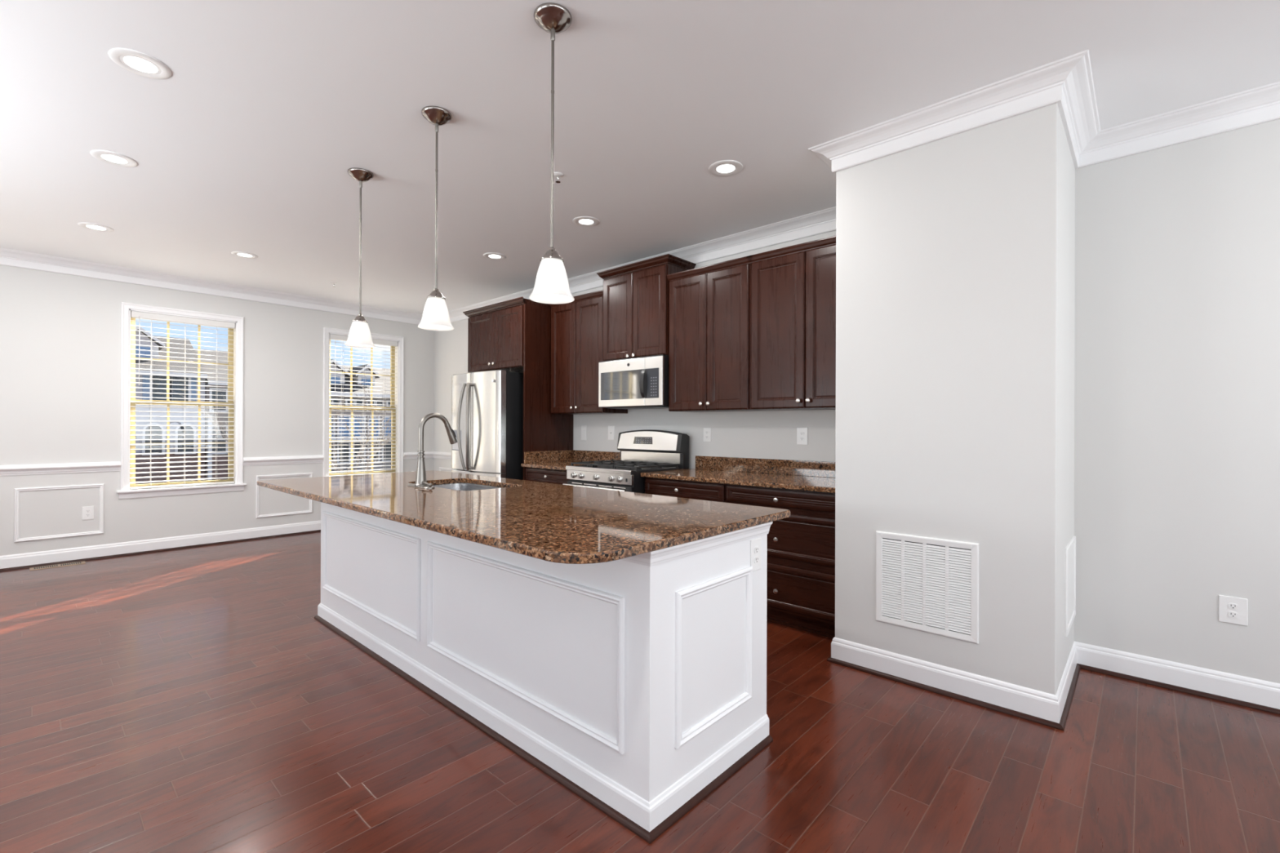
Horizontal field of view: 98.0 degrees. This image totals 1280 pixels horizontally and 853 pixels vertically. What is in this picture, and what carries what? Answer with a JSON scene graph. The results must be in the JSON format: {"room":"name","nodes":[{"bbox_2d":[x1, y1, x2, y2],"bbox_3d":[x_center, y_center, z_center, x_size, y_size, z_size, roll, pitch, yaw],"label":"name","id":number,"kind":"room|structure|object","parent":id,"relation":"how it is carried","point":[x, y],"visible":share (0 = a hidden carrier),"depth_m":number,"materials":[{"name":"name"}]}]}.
{"room":"kitchen","nodes":[
{"label":"kitchen","id":0,"kind":"room"},
{"bbox_2d":[0,264,434,555],"bbox_3d":[-5.044,-0.136,5.638,0.170,2.810,6.405,0,0,42],"label":"wall","id":1,"kind":"structure","parent":0,"point":[60,333],"depth_m":5.43,"materials":[{"name":"paint"}]},
{"bbox_2d":[13,484,104,542],"bbox_3d":[-5.360,0.791,5.155,0.016,0.480,0.576,0,0,42],"label":"trim","id":2,"kind":"structure","parent":1,"relation":"attached to","point":[16,500],"depth_m":5.12,"materials":[{"name":"white wood"}]},
{"bbox_2d":[0,461,120,475],"bbox_3d":[-5.352,0.387,5.142,0.043,0.092,0.814,0,0,42],"label":"trim","id":3,"kind":"structure","parent":1,"relation":"attached to","point":[40,468],"depth_m":5.13,"materials":[{"name":"white wood"}]},
{"bbox_2d":[81,506,93,519],"bbox_3d":[-5.243,0.822,5.289,0.009,0.126,0.080,0,0,42],"label":"wall outlet","id":4,"kind":"object","parent":1,"relation":"attached to","point":[87,513],"visible":1,"depth_m":5.29,"materials":[{"name":"white plastic"}]},
{"bbox_2d":[0,520,320,568],"bbox_3d":[-4.981,1.204,5.575,0.014,0.130,6.165,0,0,42],"label":"baseboard","id":5,"kind":"structure","parent":1,"relation":"attached to","point":[87,552],"depth_m":5.60,"materials":[{"name":"white wood"}]},
{"bbox_2d":[0,529,320,571],"bbox_3d":[-4.969,1.260,5.565,0.017,0.019,6.137,0,0,42],"label":"trim","id":6,"kind":"structure","parent":1,"relation":"attached to","point":[317,531],"depth_m":5.59,"materials":[{"name":"wood"}]},
{"bbox_2d":[115,302,246,499],"bbox_3d":[-4.802,-0.252,5.871,0.215,1.933,1.057,0,0,42],"label":"window","id":7,"kind":"structure","parent":1,"relation":"in","point":[125,492],"depth_m":5.81,"materials":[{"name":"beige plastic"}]},
{"bbox_2d":[129,311,235,488],"bbox_3d":[-4.778,-0.262,5.850,0.069,1.771,0.849,0,0,42],"label":"window blind","id":8,"kind":"object","parent":7,"relation":"attached to","point":[135,314],"visible":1,"depth_m":5.82,"materials":[{"name":"white plastic"}]},
{"bbox_2d":[0,248,422,324],"bbox_3d":[-4.935,-1.478,5.545,0.112,0.125,6.165,0,0,42],"label":"trim","id":9,"kind":"structure","parent":1,"relation":"attached to","point":[8,257],"depth_m":5.80,"materials":[{"name":"white wood"}]},
{"bbox_2d":[243,454,324,466],"bbox_3d":[-4.132,0.393,6.486,0.043,0.092,0.814,0,0,42],"label":"trim","id":10,"kind":"structure","parent":1,"relation":"attached to","point":[296,459],"depth_m":6.46,"materials":[{"name":"white wood"}]},
{"bbox_2d":[255,472,312,518],"bbox_3d":[-4.139,0.797,6.499,0.016,0.480,0.575,0,0,42],"label":"trim","id":11,"kind":"structure","parent":1,"relation":"attached to","point":[310,474],"depth_m":6.44,"materials":[{"name":"white wood"}]},
{"bbox_2d":[322,327,404,476],"bbox_3d":[-3.585,-0.246,7.211,0.215,1.933,1.047,0,0,42],"label":"window","id":12,"kind":"structure","parent":1,"relation":"in","point":[399,355],"depth_m":7.31,"materials":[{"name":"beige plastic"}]},
{"bbox_2d":[328,333,397,476],"bbox_3d":[-3.561,-0.256,7.190,0.069,1.771,0.839,0,0,42],"label":"window blind","id":13,"kind":"object","parent":12,"relation":"attached to","point":[336,337],"visible":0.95,"depth_m":7.17,"materials":[{"name":"white plastic"}]},
{"bbox_2d":[403,451,433,459],"bbox_3d":[-3.043,0.398,7.684,0.043,0.092,0.442,0,0,42],"label":"trim","id":14,"kind":"structure","parent":1,"relation":"attached to","point":[427,454],"depth_m":7.63,"materials":[{"name":"white wood"}]},
{"bbox_2d":[433,230,835,471],"bbox_3d":[-0.575,-0.121,5.824,6.198,2.810,0.120,0,0,42],"label":"wall","id":15,"kind":"structure","parent":0,"point":[757,434],"depth_m":4.73,"materials":[{"name":"paint"}]},
{"bbox_2d":[432,451,451,459],"bbox_3d":[-2.244,0.400,7.228,1.840,0.092,0.043,0,0,42],"label":"trim","id":16,"kind":"structure","parent":15,"relation":"attached to","point":[437,455],"depth_m":7.66,"materials":[{"name":"white wood"}]},
{"bbox_2d":[439,466,451,471],"bbox_3d":[-2.303,0.806,7.298,1.320,0.476,0.016,0,0,42],"label":"trim","id":17,"kind":"structure","parent":15,"relation":"attached to","point":[440,468],"depth_m":7.63,"materials":[{"name":"white wood"}]},
{"bbox_2d":[462,296,551,373],"bbox_3d":[-1.312,-0.917,5.966,1.095,0.666,0.664,0,0,42],"label":"upper cabinet","id":18,"kind":"object","parent":15,"relation":"attached to","point":[495,331],"visible":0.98,"depth_m":5.70,"materials":[{"name":"brown wood"}]},
{"bbox_2d":[524,449,620,463],"bbox_3d":[-0.622,0.303,5.358,0.781,0.112,0.629,0,0,42],"label":"backsplash","id":19,"kind":"structure","parent":15,"relation":"attached to","point":[571,455],"depth_m":5.59,"materials":[{"name":"brown stone"}]},
{"bbox_2d":[581,425,586,440],"bbox_3d":[-0.581,0.065,5.742,0.078,0.155,0.010,0,0,42],"label":"light switch","id":20,"kind":"object","parent":15,"relation":"attached to","point":[583,427],"visible":1,"depth_m":5.74,"materials":[{"name":"white plastic"}]},
{"bbox_2d":[548,289,627,414],"bbox_3d":[-0.519,-0.687,5.451,0.813,1.122,0.360,0,0,42],"label":"upper cabinet","id":21,"kind":"object","parent":15,"relation":"attached to","point":[576,326],"visible":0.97,"depth_m":5.31,"materials":[{"name":"brown wood"}]},
{"bbox_2d":[608,426,614,439],"bbox_3d":[-0.284,0.063,5.472,0.088,0.140,0.010,0,0,42],"label":"blank wall plate","id":22,"kind":"object","parent":15,"relation":"attached to","point":[611,428],"visible":1,"depth_m":5.46,"materials":[{"name":"white plastic"}]},
{"bbox_2d":[448,206,835,323],"bbox_3d":[-0.655,-1.464,5.746,6.178,0.125,0.112,0,0,42],"label":"trim","id":23,"kind":"structure","parent":15,"relation":"attached to","point":[822,221],"depth_m":4.49,"materials":[{"name":"white wood"}]},
{"bbox_2d":[596,253,696,360],"bbox_3d":[0.041,-0.995,4.930,0.846,0.808,0.380,0,0,42],"label":"upper cabinet","id":24,"kind":"object","parent":15,"relation":"attached to","point":[636,295],"visible":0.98,"depth_m":4.77,"materials":[{"name":"brown wood"}]},
{"bbox_2d":[598,354,668,408],"bbox_3d":[0.021,-0.374,4.908,0.753,0.425,0.433,0,0,42],"label":"microwave","id":25,"kind":"object","parent":24,"relation":"attached to","point":[640,382],"visible":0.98,"depth_m":4.74,"materials":[{"name":"silver metal"}]},
{"bbox_2d":[703,427,711,441],"bbox_3d":[0.567,0.070,4.700,0.078,0.118,0.009,0,0,42],"label":"wall outlet","id":26,"kind":"object","parent":15,"relation":"attached to","point":[707,431],"visible":1,"depth_m":4.70,"materials":[{"name":"white plastic"}]},
{"bbox_2d":[666,255,761,412],"bbox_3d":[0.613,-0.683,4.423,0.815,1.120,0.360,0,0,42],"label":"upper cabinet","id":27,"kind":"object","parent":15,"relation":"attached to","point":[709,306],"visible":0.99,"depth_m":4.28,"materials":[{"name":"brown wood"}]},
{"bbox_2d":[695,455,835,477],"bbox_3d":[1.066,0.307,4.236,1.586,0.112,0.020,0,0,42],"label":"backsplash","id":28,"kind":"structure","parent":15,"relation":"attached to","point":[787,467],"depth_m":4.29,"materials":[{"name":"brown stone"}]},
{"bbox_2d":[747,235,835,410],"bbox_3d":[1.221,-0.682,3.870,0.918,1.120,0.360,0,0,42],"label":"upper cabinet","id":29,"kind":"object","parent":15,"relation":"attached to","point":[793,287],"visible":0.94,"depth_m":3.83,"materials":[{"name":"brown wood"}]},
{"bbox_2d":[796,427,808,444],"bbox_3d":[1.201,0.071,4.124,0.086,0.128,0.009,0,0,42],"label":"wall outlet","id":30,"kind":"object","parent":15,"relation":"attached to","point":[802,433],"visible":1,"depth_m":4.12,"materials":[{"name":"white plastic"}]},
{"bbox_2d":[809,150,836,174],"bbox_3d":[1.294,-1.460,3.382,0.112,0.125,0.992,0,0,42],"label":"trim","id":31,"kind":"structure","parent":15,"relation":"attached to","point":[827,161],"depth_m":3.12,"materials":[{"name":"white wood"}]},
{"bbox_2d":[0,0,1279,314],"bbox_3d":[-0.464,-1.570,1.485,12.530,0.080,6.405,0,0,42],"label":"ceiling","id":32,"kind":"structure","parent":0,"point":[250,144],"depth_m":2.67,"materials":[{"name":"paint"}]},
{"bbox_2d":[77,222,113,231],"bbox_3d":[-4.198,-1.537,4.298,0.200,0.006,0.200,0,0,42],"label":"recessed light","id":33,"kind":"object","parent":32,"relation":"in","point":[91,226],"visible":1,"depth_m":4.29,"materials":[{"name":"white plastic"}]},
{"bbox_2d":[89,149,137,167],"bbox_3d":[-3.013,-1.534,3.192,0.200,0.006,0.200,0,0,42],"label":"recessed light","id":34,"kind":"object","parent":32,"relation":"in","point":[108,157],"visible":1,"depth_m":3.19,"materials":[{"name":"white plastic"}]},
{"bbox_2d":[108,48,171,79],"bbox_3d":[-2.112,-1.532,2.357,0.200,0.006,0.200,0,0,42],"label":"recessed light","id":35,"kind":"object","parent":32,"relation":"in","point":[134,61],"visible":1,"depth_m":2.35,"materials":[{"name":"white plastic"}]},
{"bbox_2d":[231,251,257,258],"bbox_3d":[-3.536,-1.534,4.982,0.200,0.006,0.200,0,0,42],"label":"recessed light","id":36,"kind":"object","parent":32,"relation":"in","point":[240,254],"visible":1,"depth_m":4.97,"materials":[{"name":"white plastic"}]},
{"bbox_2d":[344,167,375,347],"bbox_3d":[-1.690,-1.010,3.365,0.168,1.045,0.168,0,0,42],"label":"pendant light","id":37,"kind":"object","parent":32,"relation":"hanging from","point":[359,335],"visible":1,"depth_m":3.34,"materials":[{"name":"white glass"}]},
{"bbox_2d":[417,106,453,330],"bbox_3d":[-0.996,-1.006,2.726,0.168,1.048,0.168,0,0,42],"label":"pendant light","id":38,"kind":"object","parent":32,"relation":"hanging from","point":[435,317],"visible":1,"depth_m":2.70,"materials":[{"name":"white glass"}]},
{"bbox_2d":[483,252,506,259],"bbox_3d":[-1.303,-1.526,4.995,0.200,0.006,0.200,0,0,42],"label":"recessed light","id":39,"kind":"object","parent":32,"relation":"in","point":[491,255],"visible":1,"depth_m":4.98,"materials":[{"name":"white plastic"}]},
{"bbox_2d":[528,2,574,303],"bbox_3d":[-0.327,-1.002,2.077,0.168,1.054,0.168,0,0,42],"label":"pendant light","id":40,"kind":"object","parent":32,"relation":"hanging from","point":[551,285],"visible":1,"depth_m":2.05,"materials":[{"name":"white glass"}]},
{"bbox_2d":[553,172,563,182],"bbox_3d":[-0.496,-1.504,3.373,0.060,0.048,0.060,0,0,42],"label":"sprinkler","id":41,"kind":"object","parent":32,"relation":"attached to","point":[557,175],"visible":0.97,"depth_m":3.37,"materials":[{"name":"white metal"}]},
{"bbox_2d":[573,216,599,226],"bbox_3d":[-0.400,-1.524,4.144,0.200,0.006,0.200,0,0,42],"label":"recessed light","id":42,"kind":"object","parent":32,"relation":"in","point":[586,221],"visible":1,"depth_m":4.13,"materials":[{"name":"white plastic"}]},
{"bbox_2d":[708,160,742,176],"bbox_3d":[0.505,-1.522,3.285,0.200,0.006,0.200,0,0,42],"label":"recessed light","id":43,"kind":"object","parent":32,"relation":"in","point":[724,167],"visible":1,"depth_m":3.27,"materials":[{"name":"white plastic"}]},
{"bbox_2d":[0,531,1279,852],"bbox_3d":[-0.474,1.320,1.482,12.530,0.080,6.405,0,0,42],"label":"floor","id":44,"kind":"structure","parent":0,"point":[195,700],"depth_m":2.17,"materials":[{"name":"brown wood"}]},
{"bbox_2d":[29,560,85,570],"bbox_3d":[-5.292,1.265,5.064,0.130,0.005,0.350,0,0,42],"label":"floor vent","id":45,"kind":"object","parent":44,"relation":"in","point":[82,562],"visible":1,"depth_m":5.04,"materials":[{"name":"beige metal"}]},
{"bbox_2d":[451,368,523,479],"bbox_3d":[-1.471,0.354,5.893,0.924,1.815,0.920,0,0,42],"label":"refrigerator","id":46,"kind":"object","parent":44,"relation":"on","point":[487,406],"visible":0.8,"depth_m":5.49,"materials":[{"name":"silver metal"}]},
{"bbox_2d":[314,502,773,844],"bbox_3d":[-0.806,0.833,3.000,2.976,0.895,0.782,0,0,42],"label":"kitchen island","id":47,"kind":"object","parent":44,"relation":"on","point":[637,684],"visible":0.75,"depth_m":2.09,"materials":[{"name":"white paint"}]},
{"bbox_2d":[257,470,790,564],"bbox_3d":[-0.913,0.370,3.006,3.137,0.030,1.225,0,0,42],"label":"island countertop","id":48,"kind":"structure","parent":47,"relation":"on","point":[559,523],"depth_m":2.31,"materials":[{"name":"brown stone"}]},
{"bbox_2d":[407,413,457,488],"bbox_3d":[-1.219,0.136,3.341,0.263,0.436,0.267,0,0,42],"label":"faucet","id":49,"kind":"object","parent":48,"relation":"on","point":[420,478],"visible":1,"depth_m":3.26,"materials":[{"name":"silver metal"}]},
{"bbox_2d":[427,482,503,490],"bbox_3d":[-1.091,0.483,3.448,0.744,0.196,0.434,0,0,42],"label":"sink","id":50,"kind":"object","parent":48,"relation":"in","point":[459,486],"visible":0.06,"depth_m":3.76,"materials":[{"name":"metal"}]},
{"bbox_2d":[750,537,760,572],"bbox_3d":[0.463,0.512,2.221,0.009,0.128,0.078,0,0,42],"label":"wall outlet","id":51,"kind":"object","parent":47,"relation":"attached to","point":[755,544],"visible":0.99,"depth_m":2.21,"materials":[{"name":"white plastic"}]},
{"bbox_2d":[754,546,759,553],"bbox_3d":[0.465,0.492,2.219,0.003,0.026,0.034,0,0,42],"label":"receptacle","id":52,"kind":"object","parent":51,"relation":"attached to","point":[756,548],"depth_m":2.22,"materials":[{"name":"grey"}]},
{"bbox_2d":[754,556,759,563],"bbox_3d":[0.465,0.531,2.219,0.003,0.026,0.034,0,0,42],"label":"receptacle","id":53,"kind":"object","parent":51,"relation":"attached to","point":[756,558],"depth_m":2.22,"materials":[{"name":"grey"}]},
{"bbox_2d":[524,466,568,484],"bbox_3d":[-0.633,0.837,5.346,0.778,0.894,0.660,0,0,42],"label":"base cabinet","id":54,"kind":"object","parent":44,"relation":"on","point":[535,474],"visible":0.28,"depth_m":5.16,"materials":[{"name":"brown wood"}]},
{"bbox_2d":[520,449,620,470],"bbox_3d":[-0.633,0.318,5.345,0.781,0.142,0.664,0,0,42],"label":"countertop","id":55,"kind":"structure","parent":54,"relation":"on","point":[550,460],"depth_m":5.54,"materials":[{"name":"brown stone"}]},
{"bbox_2d":[523,303,573,479],"bbox_3d":[-0.918,0.046,5.635,0.024,2.474,0.619,0,0,42],"label":"panel","id":56,"kind":"object","parent":44,"relation":"on","point":[543,430],"visible":0.5,"depth_m":5.53,"materials":[{"name":"brown wood"}]},
{"bbox_2d":[562,430,688,493],"bbox_3d":[-0.120,0.642,4.757,0.770,1.226,0.795,0,0,42],"label":"gas range","id":57,"kind":"object","parent":44,"relation":"on","point":[641,451],"visible":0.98,"depth_m":4.75,"materials":[{"name":"silver metal"}]},
{"bbox_2d":[574,465,679,475],"bbox_3d":[-0.148,0.354,4.726,0.761,0.030,0.600,0,0,42],"label":"cooktop","id":58,"kind":"object","parent":57,"relation":"in","point":[580,469],"depth_m":4.50,"materials":[{"name":"black metal"}]},
{"bbox_2d":[644,476,726,502],"bbox_3d":[0.504,0.839,4.313,0.750,0.894,0.660,0,0,42],"label":"base cabinet","id":59,"kind":"object","parent":44,"relation":"on","point":[711,491],"visible":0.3,"depth_m":4.06,"materials":[{"name":"brown wood"}]},
{"bbox_2d":[726,484,835,638],"bbox_3d":[1.110,0.841,3.762,0.884,0.894,0.660,0,0,42],"label":"base cabinet","id":60,"kind":"object","parent":44,"relation":"on","point":[801,584],"visible":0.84,"depth_m":3.48,"materials":[{"name":"brown wood"}]},
{"bbox_2d":[640,455,835,493],"bbox_3d":[0.831,0.321,4.015,1.636,0.142,0.664,0,0,42],"label":"countertop","id":61,"kind":"structure","parent":60,"relation":"on","point":[802,475],"depth_m":4.11,"materials":[{"name":"brown stone"}]},
{"bbox_2d":[826,657,1063,730],"bbox_3d":[1.415,1.278,2.712,1.039,0.019,0.017,0,0,42],"label":"trim","id":62,"kind":"structure","parent":44,"relation":"on","point":[1024,716],"depth_m":2.64,"materials":[{"name":"wood"}]},
{"bbox_2d":[835,102,1075,695],"bbox_3d":[1.771,-0.116,3.100,0.977,2.810,1.000,0,0,42],"label":"wall column","id":63,"kind":"structure","parent":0,"point":[955,255],"depth_m":2.65,"materials":[{"name":"paint"}]},
{"bbox_2d":[875,530,978,644],"bbox_3d":[1.403,0.779,2.747,0.466,0.466,0.012,0,0,42],"label":"return air grille","id":64,"kind":"object","parent":63,"relation":"attached to","point":[928,584],"visible":1,"depth_m":2.73,"materials":[{"name":"white metal"}]},
{"bbox_2d":[831,637,1059,723],"bbox_3d":[1.425,1.223,2.723,1.005,0.130,0.014,0,0,42],"label":"baseboard","id":65,"kind":"structure","parent":63,"relation":"attached to","point":[1041,704],"depth_m":2.66,"materials":[{"name":"white wood"}]},
{"bbox_2d":[808,49,1088,172],"bbox_3d":[1.401,-1.460,2.690,1.201,0.125,0.112,0,0,42],"label":"trim","id":66,"kind":"structure","parent":63,"relation":"attached to","point":[1041,86],"depth_m":2.63,"materials":[{"name":"white wood"}]},
{"bbox_2d":[1055,641,1076,720],"bbox_3d":[2.069,1.225,2.696,0.014,0.130,0.839,0,0,42],"label":"baseboard","id":67,"kind":"structure","parent":63,"relation":"attached to","point":[1063,690],"depth_m":2.64,"materials":[{"name":"white wood"}]},
{"bbox_2d":[1064,535,1075,636],"bbox_3d":[2.180,0.795,2.819,0.012,0.420,0.440,0,0,42],"label":"access panel","id":68,"kind":"object","parent":63,"relation":"attached to","point":[1070,549],"visible":1,"depth_m":2.79,"materials":[{"name":"white metal"}]},
{"bbox_2d":[1059,663,1080,729],"bbox_3d":[2.070,1.280,2.674,0.017,0.019,0.842,0,0,42],"label":"trim","id":69,"kind":"structure","parent":63,"relation":"attached to","point":[1070,695],"depth_m":2.62,"materials":[{"name":"brown wood"}]},
{"bbox_2d":[1057,48,1100,168],"bbox_3d":[2.082,-1.458,2.629,0.112,0.125,0.937,0,0,42],"label":"trim","id":70,"kind":"structure","parent":63,"relation":"attached to","point":[1077,106],"depth_m":2.58,"materials":[{"name":"white wood"}]},
{"bbox_2d":[1074,119,1279,684],"bbox_3d":[4.266,-0.109,1.391,5.055,2.810,0.175,0,0,42],"label":"wall","id":71,"kind":"structure","parent":0,"point":[1177,346],"depth_m":2.74,"materials":[{"name":"paint"}]},
{"bbox_2d":[1075,641,1279,709],"bbox_3d":[4.205,1.231,1.313,5.035,0.130,0.014,0,0,42],"label":"baseboard","id":72,"kind":"structure","parent":71,"relation":"attached to","point":[1265,693],"depth_m":2.72,"materials":[{"name":"white wood"}]},
{"bbox_2d":[1075,81,1279,168],"bbox_3d":[4.181,-1.452,1.280,5.035,0.125,0.112,0,0,42],"label":"trim","id":73,"kind":"structure","parent":71,"relation":"attached to","point":[1260,104],"depth_m":2.69,"materials":[{"name":"white wood"}]},
{"bbox_2d":[1077,663,1279,715],"bbox_3d":[4.195,1.286,1.302,5.007,0.019,0.017,0,0,42],"label":"trim","id":74,"kind":"structure","parent":71,"relation":"attached to","point":[1233,701],"depth_m":2.71,"materials":[{"name":"brown wood"}]},
{"bbox_2d":[1218,595,1248,626],"bbox_3d":[2.781,0.862,2.611,0.094,0.126,0.009,0,0,42],"label":"wall outlet","id":75,"kind":"object","parent":71,"relation":"attached to","point":[1232,610],"visible":1,"depth_m":2.61,"materials":[{"name":"white plastic"}]},
{"bbox_2d":[1227,603,1238,609],"bbox_3d":[2.780,0.843,2.609,0.034,0.026,0.003,0,0,42],"label":"receptacle","id":76,"kind":"object","parent":75,"relation":"attached to","point":[1230,606],"depth_m":2.61,"materials":[{"name":"grey plastic"}]},
{"bbox_2d":[1227,611,1238,617],"bbox_3d":[2.779,0.882,2.609,0.034,0.026,0.003,0,0,42],"label":"receptacle","id":77,"kind":"object","parent":75,"relation":"attached to","point":[1230,614],"depth_m":2.61,"materials":[{"name":"grey plastic"}]},
{"label":"outside","id":78,"kind":"structure","parent":0,"visible":0},
{"bbox_3d":[-26.094,4.338,43.941,82.300,0.200,150.000,0,0,42],"label":"ground","id":79,"kind":"structure","parent":78,"visible":0},
{"bbox_2d":[135,326,207,484],"bbox_3d":[-32.645,-0.746,32.384,11.120,9.900,10.050,0,0,42],"label":"townhouse","id":80,"kind":"structure","parent":79,"relation":"on","point":[141,333],"depth_m":31.68,"materials":[{"name":"grey"}]},
{"bbox_2d":[142,375,149,399],"bbox_3d":[-27.320,-2.130,30.830,0.090,1.500,0.340,0,0,42],"label":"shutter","id":81,"kind":"object","parent":80,"relation":"hanging from","point":[144,380],"depth_m":30.77,"materials":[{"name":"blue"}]},
{"bbox_2d":[191,377,195,401],"bbox_3d":[-25.976,-2.124,32.310,0.090,1.500,0.340,0,0,42],"label":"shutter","id":82,"kind":"object","parent":80,"relation":"hanging from","point":[193,383],"depth_m":32.32,"materials":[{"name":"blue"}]},
{"bbox_2d":[179,382,228,453],"bbox_3d":[-11.651,1.200,17.027,2.227,6.129,3.501,0,0,20],"label":"bare tree","id":83,"kind":"object","parent":79,"relation":"on","point":[219,420],"visible":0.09,"depth_m":16.17,"materials":[{"name":"grey plant"}]},
{"bbox_2d":[193,348,228,480],"bbox_3d":[-27.252,-0.422,38.325,11.120,9.300,5.900,0,0,42],"label":"townhouse","id":84,"kind":"structure","parent":79,"relation":"on","point":[206,353],"depth_m":33.25,"materials":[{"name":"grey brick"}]},
{"bbox_2d":[330,359,391,473],"bbox_3d":[-18.090,-0.230,48.206,11.400,9.000,20.950,0,0,42],"label":"townhouse","id":85,"kind":"structure","parent":79,"relation":"on","point":[377,389],"depth_m":39.36,"materials":[{"name":"grey"}]},
{"bbox_2d":[331,366,391,473],"bbox_3d":[-9.579,1.031,19.305,4.400,6.477,2.796,0,0,-27],"label":"bare tree","id":86,"kind":"object","parent":79,"relation":"on","point":[367,395],"visible":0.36,"depth_m":19.29,"materials":[{"name":"grey plant"}]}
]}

